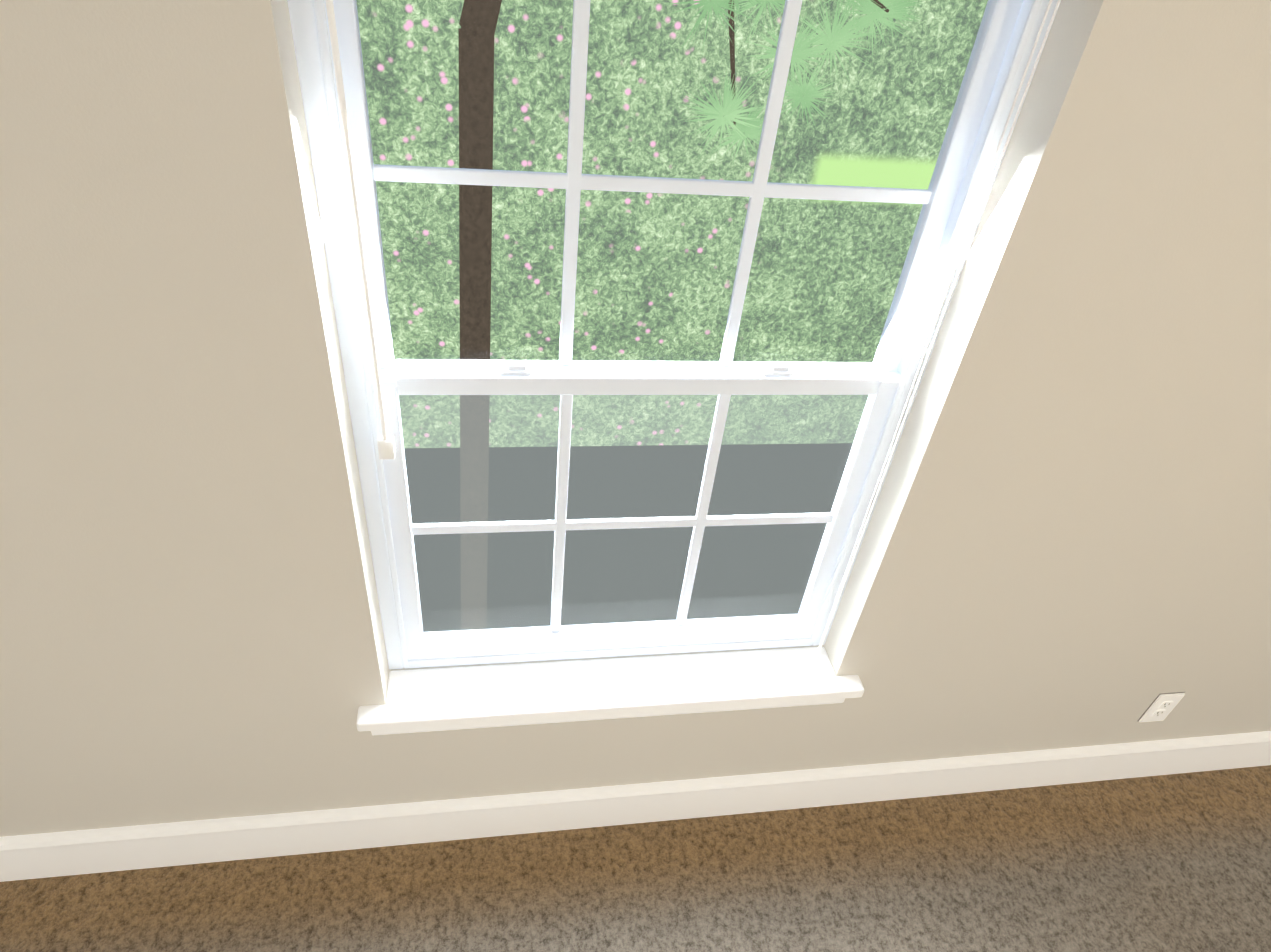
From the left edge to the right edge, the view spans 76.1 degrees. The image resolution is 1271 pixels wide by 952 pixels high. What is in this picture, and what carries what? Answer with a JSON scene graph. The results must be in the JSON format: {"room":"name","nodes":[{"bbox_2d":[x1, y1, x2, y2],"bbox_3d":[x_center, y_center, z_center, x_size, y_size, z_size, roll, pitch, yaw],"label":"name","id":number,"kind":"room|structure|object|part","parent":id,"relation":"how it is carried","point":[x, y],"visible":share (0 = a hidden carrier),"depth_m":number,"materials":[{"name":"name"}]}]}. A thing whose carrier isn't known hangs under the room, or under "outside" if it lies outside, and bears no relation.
{"room":"empty carpeted room","nodes":[
{"label":"empty carpeted room","id":0,"kind":"room"},
{"bbox_2d":[0,765,1270,951],"bbox_3d":[0.797,2.515,0.423,5.480,0.100,5.260,-1,39,-10],"label":"floor","id":1,"kind":"structure","parent":0,"point":[1180,862],"depth_m":2.08,"materials":[{"name":"carpet"}]},
{"bbox_2d":[0,0,1270,836],"bbox_3d":[0.550,-0.076,1.583,5.480,2.440,0.160,-1,39,-10],"label":"wall","id":2,"kind":"structure","parent":0,"point":[1065,540],"depth_m":1.42,"materials":[{"name":"paint"}]},
{"bbox_2d":[371,698,844,734],"bbox_3d":[-0.036,0.535,1.856,1.095,0.069,0.022,-1,39,-10],"label":"apron","id":3,"kind":"object","parent":2,"relation":"attached to","point":[579,718],"visible":0.35,"depth_m":1.86,"materials":[{"name":"white wood"}]},
{"bbox_2d":[356,647,863,730],"bbox_3d":[-0.035,0.477,1.849,1.135,0.030,0.136,-1,39,-10],"label":"window sill","id":4,"kind":"structure","parent":2,"relation":"attached to","point":[472,695],"depth_m":1.83,"materials":[{"name":"white wood"}]},
{"bbox_2d":[0,731,1270,881],"bbox_3d":[0.458,0.861,2.216,5.280,0.178,0.024,-1,39,-10],"label":"baseboard","id":5,"kind":"structure","parent":2,"relation":"attached to","point":[54,854],"depth_m":2.06,"materials":[{"name":"white wood"}]},
{"bbox_2d":[287,0,1060,668],"bbox_3d":[0.020,-0.172,1.458,1.025,1.475,0.078,-1,39,-10],"label":"window","id":6,"kind":"structure","parent":2,"relation":"in","point":[315,74],"depth_m":1.39,"materials":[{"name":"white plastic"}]},
{"bbox_2d":[498,362,530,375],"bbox_3d":[-0.207,-0.185,1.389,0.056,0.018,0.023,-1,39,-10],"label":"lock","id":7,"kind":"object","parent":6,"relation":"attached to","point":[524,369],"depth_m":1.38,"materials":[{"name":"white plastic"}]},
{"bbox_2d":[399,395,867,631],"bbox_3d":[-0.018,0.080,1.706,0.961,0.717,0.002,-1,39,-10],"label":"screen","id":8,"kind":"object","parent":6,"relation":"attached to","point":[746,410],"depth_m":1.63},
{"bbox_3d":[-0.009,0.096,1.653,0.875,0.647,0.004,-1,39,-10],"label":"sash glass","id":9,"kind":"part","parent":6,"relation":"part of","materials":[{"name":"clear glass"}]},
{"bbox_3d":[-0.010,0.105,1.661,0.957,0.735,0.028,-1,39,-10],"label":"window sash","id":10,"kind":"part","parent":6,"relation":"part of","materials":[{"name":"white plastic"}]},
{"bbox_3d":[0.050,-0.452,1.256,0.957,0.718,0.028,-1,39,-10],"label":"window sash","id":11,"kind":"part","parent":6,"relation":"part of","materials":[{"name":"white plastic"}]},
{"bbox_3d":[0.050,-0.450,1.257,0.885,0.650,0.004,-1,39,-10],"label":"sash glass","id":12,"kind":"part","parent":6,"relation":"part of","materials":[{"name":"clear glass"}]},
{"bbox_2d":[761,363,792,375],"bbox_3d":[0.258,-0.193,1.470,0.056,0.018,0.023,-1,39,-10],"label":"lock","id":13,"kind":"object","parent":6,"relation":"attached to","point":[776,369],"depth_m":1.46,"materials":[{"name":"white plastic"}]},
{"bbox_2d":[811,0,1060,664],"bbox_3d":[0.490,-0.116,1.473,0.015,1.433,0.015,-16,44,-26],"label":"window frame","id":14,"kind":"structure","parent":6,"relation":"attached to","point":[815,659],"depth_m":1.32,"materials":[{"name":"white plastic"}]},
{"bbox_2d":[1138,692,1184,721],"bbox_3d":[1.444,0.636,2.225,0.078,0.124,0.009,-1,39,-10],"label":"electrical outlet","id":15,"kind":"object","parent":2,"relation":"attached to","point":[1161,706],"visible":1,"depth_m":2.22,"materials":[{"name":"white plastic"}]},
{"bbox_3d":[0.094,-0.669,0.979,1.017,0.086,0.044,-1,39,-10],"label":"window blind","id":16,"kind":"object","parent":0,"visible":0},
{"bbox_2d":[326,0,394,459],"bbox_3d":[-0.379,-0.354,1.109,0.024,0.822,0.020,-1,39,-10],"label":"blind cord","id":17,"kind":"object","parent":16,"relation":"hanging from","point":[386,446],"depth_m":1.12,"materials":[{"name":"white plastic"}]},
{"label":"outside","id":18,"kind":"structure","parent":0,"visible":0},
{"bbox_2d":[356,0,987,629],"bbox_3d":[1.175,-3.209,5.633,22.000,10.610,3.889,-1,39,-10],"label":"trees","id":19,"kind":"object","parent":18,"point":[700,92],"depth_m":8.11,"materials":[{"name":"green plant"}]}
]}

